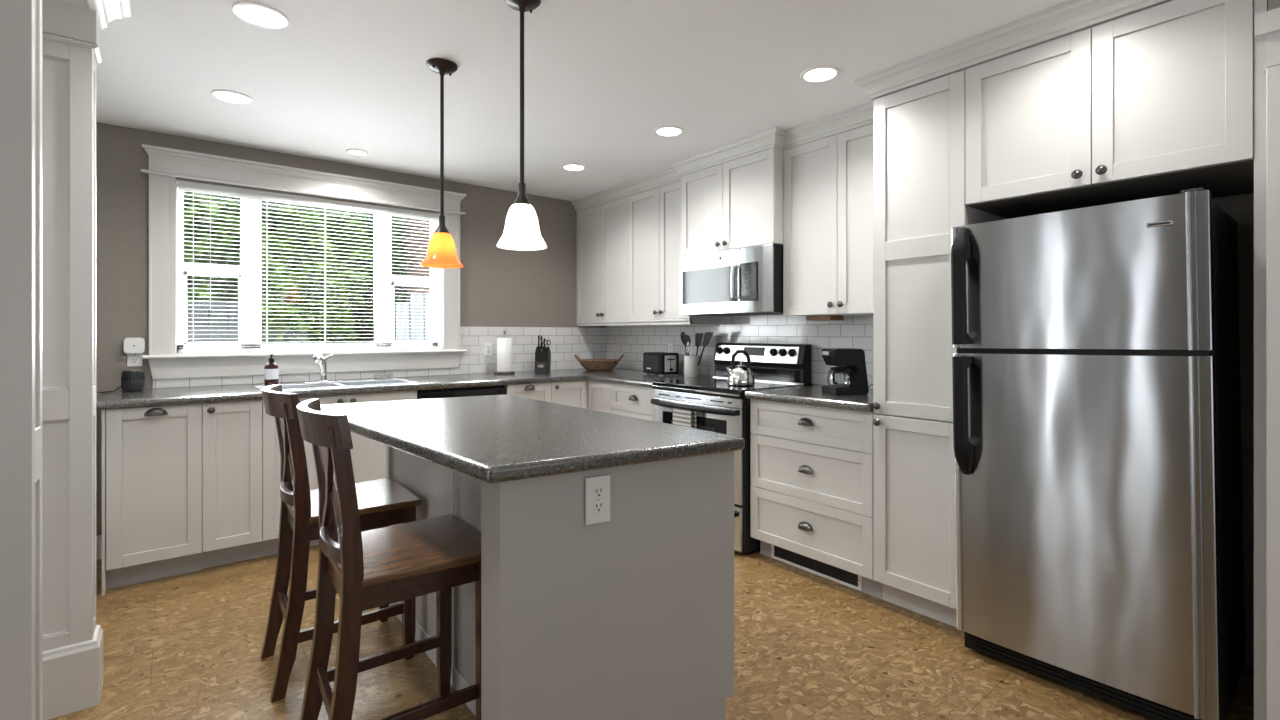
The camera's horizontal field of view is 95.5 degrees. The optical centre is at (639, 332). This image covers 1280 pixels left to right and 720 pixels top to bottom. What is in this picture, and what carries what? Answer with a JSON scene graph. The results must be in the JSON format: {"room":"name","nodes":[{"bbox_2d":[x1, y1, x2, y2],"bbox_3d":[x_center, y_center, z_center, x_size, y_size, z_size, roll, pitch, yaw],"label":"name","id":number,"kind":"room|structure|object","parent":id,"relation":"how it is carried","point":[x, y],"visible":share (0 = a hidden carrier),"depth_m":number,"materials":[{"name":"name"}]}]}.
{"room":"kitchen","nodes":[
{"label":"kitchen","id":0,"kind":"room"},
{"bbox_2d":[96,122,606,535],"bbox_3d":[-1.934,0.043,4.066,4.282,2.377,0.148,0,0,-39],"label":"wall","id":1,"kind":"structure","parent":0,"point":[526,295],"depth_m":4.20,"materials":[{"name":"beige paint"}]},
{"bbox_2d":[96,535,101,559],"bbox_3d":[-3.194,1.167,2.958,0.730,0.128,0.016,0,0,-39],"label":"baseboard","id":2,"kind":"structure","parent":1,"relation":"attached to","point":[99,537],"depth_m":3.16,"materials":[{"name":"white paint"}]},
{"bbox_2d":[127,353,142,366],"bbox_3d":[-2.830,0.136,3.255,0.066,0.104,0.009,0,0,-39],"label":"wall outlet","id":3,"kind":"object","parent":1,"relation":"attached to","point":[136,359],"visible":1,"depth_m":3.25,"materials":[{"name":"white plastic"}]},
{"bbox_2d":[123,338,144,353],"bbox_3d":[-2.819,0.071,3.239,0.088,0.088,0.028,0,0,-39],"label":"plug","id":4,"kind":"object","parent":3,"relation":"attached to","point":[130,345],"visible":1,"depth_m":3.23,"materials":[{"name":"white plastic"}]},
{"bbox_2d":[131,358,138,363],"bbox_3d":[-2.828,0.156,3.253,0.033,0.033,0.003,0,0,-39],"label":"receptacle","id":5,"kind":"object","parent":3,"relation":"attached to","point":[133,360],"depth_m":3.25,"materials":[{"name":"white plastic"}]},
{"bbox_2d":[141,144,466,378],"bbox_3d":[-2.106,-0.394,3.892,1.874,1.314,0.204,0,0,-39],"label":"trim","id":6,"kind":"structure","parent":1,"relation":"attached to","point":[165,164],"depth_m":3.62,"materials":[{"name":"white paint"}]},
{"bbox_2d":[177,184,437,352],"bbox_3d":[-2.155,-0.379,3.950,1.562,1.015,0.052,0,0,-39],"label":"window","id":7,"kind":"structure","parent":1,"relation":"in","point":[384,332],"depth_m":3.70,"materials":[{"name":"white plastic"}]},
{"bbox_2d":[178,181,439,351],"bbox_3d":[-2.102,-0.385,3.884,1.544,0.996,0.052,0,0,-39],"label":"window blind","id":8,"kind":"object","parent":7,"relation":"attached to","point":[182,186],"visible":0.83,"depth_m":3.79,"materials":[{"name":"white plastic"}]},
{"bbox_2d":[153,326,606,388],"bbox_3d":[-1.538,0.134,4.295,3.162,0.366,0.008,0,0,-39],"label":"backsplash","id":9,"kind":"structure","parent":1,"relation":"attached to","point":[585,342],"depth_m":4.59,"materials":[{"name":"white tile"}]},
{"bbox_2d":[484,343,491,355],"bbox_3d":[-1.192,0.131,4.561,0.066,0.104,0.009,0,0,-39],"label":"wall outlet","id":10,"kind":"object","parent":1,"relation":"attached to","point":[487,346],"visible":1,"depth_m":4.56,"materials":[{"name":"white plastic"}]},
{"bbox_2d":[96,0,1069,200],"bbox_3d":[-0.439,-1.205,0.452,6.482,0.120,7.654,0,0,-39],"label":"ceiling","id":11,"kind":"structure","parent":0,"point":[600,76],"depth_m":2.56,"materials":[{"name":"paint"}]},
{"bbox_2d":[58,0,130,30],"bbox_3d":[-1.575,-1.105,1.419,0.443,0.081,1.385,0,0,-39],"label":"trim","id":12,"kind":"structure","parent":11,"relation":"attached to","point":[107,11],"depth_m":1.98,"materials":[{"name":"white paint"}]},
{"bbox_2d":[211,90,253,104],"bbox_3d":[-1.977,-1.142,2.823,0.172,0.006,0.172,0,0,-39],"label":"recessed light","id":13,"kind":"object","parent":11,"relation":"in","point":[233,97],"visible":1,"depth_m":2.82,"materials":[{"name":"white paint"}]},
{"bbox_2d":[232,1,288,28],"bbox_3d":[-1.367,-1.142,2.095,0.172,0.006,0.172,0,0,-39],"label":"recessed light","id":14,"kind":"object","parent":11,"relation":"in","point":[258,14],"visible":1,"depth_m":2.09,"materials":[{"name":"white paint"}]},
{"bbox_2d":[346,149,367,155],"bbox_3d":[-1.792,-1.142,3.683,0.128,0.006,0.128,0,0,-39],"label":"recessed light","id":15,"kind":"object","parent":11,"relation":"in","point":[357,152],"visible":1,"depth_m":3.68,"materials":[{"name":"white paint"}]},
{"bbox_2d":[420,58,463,268],"bbox_3d":[-0.847,-0.715,2.486,0.176,0.861,0.176,0,0,-39],"label":"pendant lamp","id":16,"kind":"object","parent":11,"relation":"hanging from","point":[441,253],"visible":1,"depth_m":2.46,"materials":[{"name":"orange glass"}]},
{"bbox_2d":[497,0,546,249],"bbox_3d":[-0.404,-0.720,1.989,0.168,0.852,0.168,0,0,-39],"label":"pendant lamp","id":17,"kind":"object","parent":11,"relation":"hanging from","point":[521,230],"visible":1,"depth_m":1.97,"materials":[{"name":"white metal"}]},
{"bbox_2d":[561,163,585,170],"bbox_3d":[-0.456,-1.142,4.016,0.172,0.006,0.172,0,0,-39],"label":"recessed light","id":18,"kind":"object","parent":11,"relation":"in","point":[572,166],"visible":1,"depth_m":4.02,"materials":[{"name":"white paint"}]},
{"bbox_2d":[654,126,683,136],"bbox_3d":[0.165,-1.142,3.299,0.172,0.006,0.172,0,0,-39],"label":"recessed light","id":19,"kind":"object","parent":11,"relation":"in","point":[665,131],"visible":1,"depth_m":3.30,"materials":[{"name":"white paint"}]},
{"bbox_2d":[800,65,840,82],"bbox_3d":[0.797,-1.142,2.572,0.172,0.006,0.172,0,0,-39],"label":"recessed light","id":20,"kind":"object","parent":11,"relation":"in","point":[822,73],"visible":1,"depth_m":2.56,"materials":[{"name":"white paint"}]},
{"bbox_2d":[49,545,1253,719],"bbox_3d":[-0.439,1.281,0.452,6.482,0.100,7.654,0,0,-39],"label":"floor","id":21,"kind":"structure","parent":0,"point":[187,646],"depth_m":2.18,"materials":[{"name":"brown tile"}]},
{"bbox_2d":[0,0,41,719],"bbox_3d":[-1.285,0.043,0.991,0.360,2.377,0.109,0,0,-39],"label":"trim","id":22,"kind":"structure","parent":21,"relation":"on","point":[20,20],"depth_m":1.05,"materials":[{"name":"white paint"}]},
{"bbox_2d":[42,0,102,719],"bbox_3d":[-1.980,0.043,1.864,0.371,2.377,0.143,0,0,-39],"label":"column","id":23,"kind":"structure","parent":21,"relation":"on","point":[72,641],"depth_m":1.90,"materials":[{"name":"white paint"}]},
{"bbox_2d":[102,403,201,594],"bbox_3d":[-2.554,0.795,3.063,0.376,0.873,0.624,0,0,-39],"label":"base cabinet","id":24,"kind":"object","parent":21,"relation":"on","point":[152,456],"visible":0.99,"depth_m":2.84,"materials":[{"name":"paint"}]},
{"bbox_2d":[202,400,261,568],"bbox_3d":[-2.305,0.795,3.260,0.259,0.873,0.629,0,0,-39],"label":"base cabinet","id":25,"kind":"object","parent":21,"relation":"on","point":[231,431],"visible":0.98,"depth_m":3.04,"materials":[{"name":"paint"}]},
{"bbox_2d":[260,390,416,556],"bbox_3d":[-1.886,0.795,3.597,0.816,0.873,0.629,0,0,-39],"label":"base cabinet","id":26,"kind":"object","parent":21,"relation":"on","point":[368,456],"visible":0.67,"depth_m":3.26,"materials":[{"name":"paint"}]},
{"bbox_2d":[96,368,712,409],"bbox_3d":[-1.167,0.338,3.672,3.363,0.041,1.427,0,0,-39],"label":"countertop","id":27,"kind":"structure","parent":26,"relation":"on","point":[117,399],"depth_m":3.50,"materials":[{"name":"stone"}]},
{"bbox_2d":[97,370,144,392],"bbox_3d":[-2.802,0.260,3.143,0.191,0.114,0.100,0,0,-39],"label":"smart speaker","id":28,"kind":"object","parent":27,"relation":"on","point":[131,380],"visible":1,"depth_m":3.13},
{"bbox_2d":[303,354,343,383],"bbox_3d":[-1.965,0.221,3.632,0.220,0.184,0.163,0,0,-39],"label":"faucet","id":29,"kind":"object","parent":27,"relation":"on","point":[317,358],"visible":1,"depth_m":3.64,"materials":[{"name":"silver metal"}]},
{"bbox_2d":[253,378,418,390],"bbox_3d":[-1.860,0.399,3.579,0.837,0.171,0.440,0,0,-39],"label":"sink","id":30,"kind":"object","parent":27,"relation":"in","point":[351,383],"visible":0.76,"depth_m":3.60,"materials":[{"name":"silver metal"}]},
{"bbox_2d":[264,354,277,385],"bbox_3d":[-2.212,0.221,3.488,0.073,0.184,0.073,0,0,-39],"label":"soap bottle","id":31,"kind":"object","parent":30,"relation":"on","point":[271,368],"visible":0.95,"depth_m":3.46,"materials":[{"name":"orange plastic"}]},
{"bbox_2d":[374,374,392,378],"bbox_3d":[-1.758,0.299,3.981,0.116,0.037,0.053,0,0,-39],"label":"sponge holder","id":32,"kind":"object","parent":27,"relation":"on","point":[377,376],"visible":0.88,"depth_m":3.98,"materials":[{"name":"silver"}]},
{"bbox_2d":[493,331,514,374],"bbox_3d":[-1.041,0.150,4.462,0.164,0.334,0.164,0,0,-39],"label":"paper towel holder","id":33,"kind":"object","parent":27,"relation":"on","point":[495,372],"visible":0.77,"depth_m":4.40,"materials":[{"name":"grey metal"}]},
{"bbox_2d":[497,338,511,371],"bbox_3d":[-1.041,0.168,4.462,0.108,0.255,0.108,0,0,-39],"label":"paper towel roll","id":34,"kind":"object","parent":33,"relation":"on","point":[504,345],"visible":0.99,"depth_m":4.42,"materials":[{"name":"white paper"}]},
{"bbox_2d":[534,346,550,372],"bbox_3d":[-0.775,0.213,4.628,0.104,0.209,0.164,0,0,1],"label":"knife block","id":35,"kind":"object","parent":27,"relation":"on","point":[542,358],"visible":1,"depth_m":4.57,"materials":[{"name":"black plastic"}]},
{"bbox_2d":[574,354,623,370],"bbox_3d":[-0.344,0.249,4.895,0.418,0.135,0.244,0,0,0],"label":"wicker basket","id":36,"kind":"object","parent":27,"relation":"on","point":[588,364],"visible":1,"depth_m":4.82,"materials":[{"name":"brown wicker"}]},
{"bbox_2d":[579,361,618,370],"bbox_3d":[-0.344,0.274,4.895,0.352,0.085,0.236,0,0,0],"label":"basket bowl","id":37,"kind":"object","parent":36,"relation":"on","point":[588,365],"depth_m":4.81,"materials":[{"name":"brown wicker"}]},
{"bbox_2d":[643,352,678,375],"bbox_3d":[0.161,0.233,4.382,0.168,0.169,0.282,0,0,-31],"label":"toaster","id":38,"kind":"object","parent":27,"relation":"on","point":[661,363],"visible":1,"depth_m":4.30,"materials":[{"name":"black plastic"}]},
{"bbox_2d":[684,355,700,376],"bbox_3d":[0.379,0.241,4.212,0.122,0.153,0.122,0,0,-39],"label":"utensil crock","id":39,"kind":"object","parent":27,"relation":"on","point":[691,368],"visible":0.95,"depth_m":4.16,"materials":[{"name":"grey ceramic"}]},
{"bbox_2d":[681,332,686,354],"bbox_3d":[0.332,0.147,4.270,0.010,0.310,0.099,0,0,-39],"label":"spoon","id":40,"kind":"object","parent":39,"relation":"in","point":[683,334],"visible":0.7,"depth_m":4.28,"materials":[{"name":"black plastic"}]},
{"bbox_2d":[681,332,685,343],"bbox_3d":[0.324,0.040,4.280,0.008,0.097,0.074,0,0,-39],"label":"bowl","id":41,"kind":"object","parent":40,"relation":"on","point":[683,334],"depth_m":4.28,"materials":[{"name":"black plastic"}]},
{"bbox_2d":[684,335,690,354],"bbox_3d":[0.346,0.158,4.217,0.015,0.288,0.072,0,0,-39],"label":"spoon","id":42,"kind":"object","parent":39,"relation":"in","point":[687,338],"visible":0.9,"depth_m":4.21,"materials":[{"name":"black plastic"}]},
{"bbox_2d":[684,335,690,346],"bbox_3d":[0.344,0.059,4.216,0.010,0.090,0.072,0,0,-39],"label":"bowl","id":43,"kind":"object","parent":42,"relation":"on","point":[687,339],"depth_m":4.21,"materials":[{"name":"metal"}]},
{"bbox_2d":[695,333,702,355],"bbox_3d":[0.420,0.152,4.177,0.010,0.301,0.097,0,0,-39],"label":"spatula","id":44,"kind":"object","parent":39,"relation":"in","point":[698,336],"visible":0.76,"depth_m":4.17,"materials":[{"name":"black plastic"}]},
{"bbox_2d":[698,332,712,365],"bbox_3d":[0.450,0.149,4.124,0.010,0.309,0.187,0,0,-39],"label":"spatula","id":45,"kind":"object","parent":39,"relation":"in","point":[707,336],"visible":0.97,"depth_m":4.11,"materials":[{"name":"black plastic"}]},
{"bbox_2d":[261,384,421,702],"bbox_3d":[-1.151,0.717,2.220,0.494,1.028,0.444,0,0,-38],"label":"bar stool","id":46,"kind":"object","parent":21,"relation":"on","point":[385,502],"visible":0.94,"depth_m":2.10,"materials":[{"name":"brown wood"}]},
{"bbox_2d":[296,399,480,719],"bbox_3d":[-0.727,0.717,1.716,0.494,1.028,0.444,0,0,-37],"label":"bar stool","id":47,"kind":"object","parent":21,"relation":"on","point":[370,569],"visible":0.89,"depth_m":1.62,"materials":[{"name":"brown wood"}]},
{"bbox_2d":[417,385,505,398],"bbox_3d":[-1.334,0.795,4.044,0.598,0.872,0.584,0,0,-39],"label":"dishwasher","id":48,"kind":"object","parent":21,"relation":"on","point":[498,389],"visible":0.18,"depth_m":3.81,"materials":[{"name":"black plastic"}]},
{"bbox_2d":[417,385,504,392],"bbox_3d":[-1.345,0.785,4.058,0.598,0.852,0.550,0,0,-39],"label":"control panel","id":49,"kind":"object","parent":48,"relation":"in","point":[497,386],"depth_m":3.83,"materials":[{"name":"black plastic"}]},
{"bbox_2d":[505,380,587,408],"bbox_3d":[-0.833,0.795,4.444,0.676,0.873,0.629,0,0,-39],"label":"base cabinet","id":50,"kind":"object","parent":21,"relation":"on","point":[570,393],"visible":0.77,"depth_m":4.25,"materials":[{"name":"paint"}]},
{"bbox_2d":[386,445,733,719],"bbox_3d":[-0.462,0.795,2.180,0.769,0.873,1.553,0,0,-39],"label":"kitchen island","id":51,"kind":"object","parent":21,"relation":"on","point":[630,615],"visible":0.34,"depth_m":1.60,"materials":[{"name":"grey paint"}]},
{"bbox_2d":[321,394,744,482],"bbox_3d":[-0.576,0.338,2.156,0.922,0.041,1.724,0,0,-39],"label":"island countertop","id":52,"kind":"structure","parent":51,"relation":"on","point":[489,438],"depth_m":1.78,"materials":[{"name":"stone"}]},
{"bbox_2d":[585,475,609,524],"bbox_3d":[-0.111,0.442,1.540,0.072,0.124,0.009,0,0,-31],"label":"wall outlet","id":53,"kind":"object","parent":51,"relation":"attached to","point":[597,488],"visible":1,"depth_m":1.54,"materials":[{"name":"white plastic"}]},
{"bbox_2d":[593,501,603,512],"bbox_3d":[-0.109,0.462,1.538,0.033,0.033,0.003,0,0,-30],"label":"receptacle","id":54,"kind":"object","parent":53,"relation":"attached to","point":[598,506],"depth_m":1.54,"materials":[{"name":"white plastic"}]},
{"bbox_2d":[593,486,603,498],"bbox_3d":[-0.109,0.423,1.538,0.033,0.033,0.003,0,0,-30],"label":"receptacle","id":55,"kind":"object","parent":53,"relation":"attached to","point":[598,491],"depth_m":1.54,"materials":[{"name":"white plastic"}]},
{"bbox_2d":[588,380,610,412],"bbox_3d":[-0.069,0.795,4.500,0.600,0.873,0.297,0,0,-39],"label":"base cabinet","id":56,"kind":"object","parent":21,"relation":"on","point":[599,393],"visible":0.2,"depth_m":4.32,"materials":[{"name":"paint"}]},
{"bbox_2d":[611,383,655,420],"bbox_3d":[0.177,0.795,4.175,0.624,0.873,0.517,0,0,-39],"label":"base cabinet","id":57,"kind":"object","parent":21,"relation":"on","point":[626,400],"visible":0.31,"depth_m":4.00,"materials":[{"name":"paint"}]},
{"bbox_2d":[650,343,810,554],"bbox_3d":[0.542,0.651,3.643,0.729,1.160,0.750,0,0,-39],"label":"range","id":58,"kind":"object","parent":21,"relation":"on","point":[720,407],"visible":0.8,"depth_m":3.47,"materials":[{"name":"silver metal"}]},
{"bbox_2d":[673,402,695,428],"bbox_3d":[0.265,0.547,3.453,0.054,0.264,0.156,0,0,-39],"label":"dish towel","id":59,"kind":"object","parent":58,"relation":"hanging from","point":[686,418],"visible":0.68,"depth_m":3.42,"materials":[{"name":"white fabric"}]},
{"bbox_2d":[650,394,759,553],"bbox_3d":[0.542,0.774,3.643,0.729,0.875,0.746,0,0,-39],"label":"oven","id":60,"kind":"object","parent":58,"relation":"in","point":[729,414],"depth_m":3.22,"materials":[{"name":"silver metal"}]},
{"bbox_2d":[652,377,806,394],"bbox_3d":[0.550,0.326,3.649,0.609,0.025,0.750,0,0,-39],"label":"cooktop","id":61,"kind":"object","parent":58,"relation":"in","point":[712,385],"depth_m":3.52,"materials":[{"name":"black glass"}]},
{"bbox_2d":[726,350,754,385],"bbox_3d":[0.600,0.208,3.483,0.175,0.210,0.164,0,0,0],"label":"tea kettle","id":62,"kind":"object","parent":58,"relation":"on","point":[740,374],"visible":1,"depth_m":3.44,"materials":[{"name":"silver metal"}]},
{"bbox_2d":[750,399,882,599],"bbox_3d":[1.052,0.795,3.087,0.624,0.873,0.716,0,0,-39],"label":"base cabinet","id":63,"kind":"object","parent":21,"relation":"on","point":[811,467],"visible":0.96,"depth_m":2.87,"materials":[{"name":"paint"}]},
{"bbox_2d":[745,385,872,411],"bbox_3d":[1.047,0.338,3.086,0.647,0.041,0.714,0,0,-39],"label":"countertop","id":64,"kind":"structure","parent":63,"relation":"on","point":[811,395],"depth_m":2.92,"materials":[{"name":"stone"}]},
{"bbox_2d":[821,348,872,394],"bbox_3d":[1.093,0.200,2.949,0.236,0.235,0.312,0,0,-11],"label":"coffee maker","id":65,"kind":"object","parent":64,"relation":"on","point":[851,362],"visible":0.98,"depth_m":2.97,"materials":[{"name":"black plastic"}]},
{"bbox_2d":[771,544,861,590],"bbox_3d":[0.885,1.178,2.967,0.008,0.100,0.533,0,0,-39],"label":"floor vent","id":66,"kind":"object","parent":63,"relation":"attached to","point":[841,576],"visible":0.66,"depth_m":2.95,"materials":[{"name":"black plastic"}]},
{"bbox_2d":[873,70,1005,626],"bbox_3d":[1.397,0.081,2.654,0.629,2.300,0.390,0,0,-39],"label":"pantry cabinet","id":67,"kind":"object","parent":21,"relation":"on","point":[919,130],"visible":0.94,"depth_m":2.49,"materials":[{"name":"paint"}]},
{"bbox_2d":[951,188,1244,719],"bbox_3d":[1.689,0.397,2.171,0.766,1.656,0.721,0,-1,-39],"label":"refrigerator","id":68,"kind":"object","parent":21,"relation":"on","point":[1096,362],"visible":1,"depth_m":1.91,"materials":[{"name":"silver metal"}]},
{"bbox_2d":[965,0,1267,719],"bbox_3d":[1.783,0.081,2.185,0.643,2.300,0.822,0,0,-39],"label":"upper cabinet","id":69,"kind":"object","parent":21,"relation":"on","point":[1169,98],"visible":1,"depth_m":1.92,"materials":[{"name":"paint"}]},
{"bbox_2d":[571,0,1172,211],"bbox_3d":[0.614,-1.102,3.374,0.364,0.086,4.138,0,0,-39],"label":"trim","id":70,"kind":"structure","parent":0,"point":[1070,17],"depth_m":2.46,"materials":[{"name":"paint"}]},
{"bbox_2d":[607,193,1253,668],"bbox_3d":[1.148,0.043,3.563,0.108,2.377,4.514,0,0,-39],"label":"wall","id":71,"kind":"structure","parent":0,"point":[856,332],"depth_m":3.41,"materials":[{"name":"beige paint"}]},
{"bbox_2d":[576,197,628,325],"bbox_3d":[-0.209,-0.564,4.893,0.355,1.010,0.740,0,0,-39],"label":"upper cabinet","id":72,"kind":"object","parent":71,"relation":"attached to","point":[602,230],"visible":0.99,"depth_m":4.78,"materials":[{"name":"paint"}]},
{"bbox_2d":[668,343,673,352],"bbox_3d":[0.242,0.136,4.596,0.009,0.104,0.066,0,0,-39],"label":"wall outlet","id":73,"kind":"object","parent":71,"relation":"attached to","point":[670,345],"visible":0.67,"depth_m":4.59,"materials":[{"name":"white plastic"}]},
{"bbox_2d":[628,181,721,324],"bbox_3d":[0.238,-0.564,4.337,0.355,1.010,0.688,0,0,-39],"label":"upper cabinet","id":74,"kind":"object","parent":71,"relation":"attached to","point":[654,215],"visible":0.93,"depth_m":4.25,"materials":[{"name":"paint"}]},
{"bbox_2d":[681,148,782,256],"bbox_3d":[0.667,-0.791,3.738,0.437,0.555,0.780,0,0,-39],"label":"upper cabinet","id":75,"kind":"object","parent":71,"relation":"attached to","point":[737,203],"visible":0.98,"depth_m":3.57,"materials":[{"name":"paint"}]},
{"bbox_2d":[680,244,782,315],"bbox_3d":[0.650,-0.314,3.721,0.473,0.390,0.764,0,0,-39],"label":"microwave","id":76,"kind":"object","parent":75,"relation":"attached to","point":[745,281],"visible":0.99,"depth_m":3.51,"materials":[{"name":"silver plastic"}]},
{"bbox_2d":[607,314,872,388],"bbox_3d":[0.613,0.094,4.148,0.008,0.446,2.916,0,0,-39],"label":"backsplash","id":77,"kind":"structure","parent":71,"relation":"attached to","point":[856,332],"depth_m":3.96,"materials":[{"name":"white tile"}]},
{"bbox_2d":[783,124,872,320],"bbox_3d":[1.168,-0.570,3.181,0.355,0.998,0.715,0,0,-39],"label":"upper cabinet","id":78,"kind":"object","parent":71,"relation":"attached to","point":[828,181],"visible":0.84,"depth_m":3.13,"materials":[{"name":"paint"}]},
{"bbox_2d":[1268,0,1279,10],"bbox_3d":[2.868,0.043,0.427,0.115,2.377,3.270,0,0,-39],"label":"wall","id":79,"kind":"structure","parent":0,"point":[1272,4],"depth_m":1.66,"materials":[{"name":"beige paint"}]},
{"bbox_2d":[1255,7,1279,719],"bbox_3d":[2.112,0.163,1.244,0.056,2.136,1.092,0,0,-39],"label":"trim","id":80,"kind":"structure","parent":79,"relation":"attached to","point":[1267,23],"depth_m":1.64,"materials":[{"name":"white paint"}]},
{"label":"outside","id":81,"kind":"structure","parent":0,"visible":0},
{"bbox_3d":[-7.984,1.681,13.119,32.000,0.100,21.546,0,0,-39],"label":"ground","id":82,"kind":"structure","parent":81,"visible":0},
{"bbox_2d":[184,191,239,329],"bbox_3d":[-5.270,-0.251,6.185,1.662,3.814,1.444,0,0,-36],"label":"leafy shrub","id":83,"kind":"object","parent":82,"relation":"on","point":[199,280],"visible":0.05,"depth_m":6.35,"materials":[{"name":"green plant"}]},
{"bbox_2d":[187,299,237,341],"bbox_3d":[-4.508,0.676,4.896,2.110,1.950,0.100,0,0,-39],"label":"fence","id":84,"kind":"object","parent":82,"relation":"on","point":[225,317],"visible":0.07,"depth_m":5.33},
{"bbox_2d":[184,192,405,343],"bbox_3d":[-6.279,-1.368,11.871,10.418,6.046,2.338,0,0,-41],"label":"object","id":85,"kind":"object","parent":82,"relation":"on","point":[218,286],"visible":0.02,"depth_m":10.34,"materials":[{"name":"green plant"}]},
{"bbox_2d":[236,202,373,343],"bbox_3d":[-4.372,-0.297,7.704,1.627,3.907,1.797,0,0,-28],"label":"tree","id":86,"kind":"object","parent":82,"relation":"on","point":[280,312],"visible":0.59,"depth_m":7.25,"materials":[{"name":"green plant"}]},
{"bbox_2d":[283,328,358,343],"bbox_3d":[-3.536,0.803,6.410,1.326,1.722,1.117,0,0,-39],"label":"leafy shrub","id":87,"kind":"object","parent":82,"relation":"on","point":[339,338],"visible":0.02,"depth_m":6.30,"materials":[{"name":"green plant"}]},
{"bbox_2d":[335,210,406,342],"bbox_3d":[-4.711,-0.561,9.956,2.244,4.434,1.614,0,0,-39],"label":"leafy shrub","id":88,"kind":"object","parent":82,"relation":"on","point":[365,332],"visible":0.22,"depth_m":9.68,"materials":[{"name":"green plant"}]},
{"bbox_2d":[394,294,429,339],"bbox_3d":[-2.293,0.599,6.151,0.855,2.005,0.060,0,0,-39],"label":"gate","id":89,"kind":"object","parent":82,"relation":"on","point":[402,327],"visible":0.13,"depth_m":6.06,"materials":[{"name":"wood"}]},
{"bbox_2d":[405,218,429,338],"bbox_3d":[-2.424,-0.850,7.418,1.192,5.013,0.520,0,0,-39],"label":"trunk","id":90,"kind":"object","parent":82,"relation":"on","point":[416,290],"visible":0.03,"depth_m":7.06,"materials":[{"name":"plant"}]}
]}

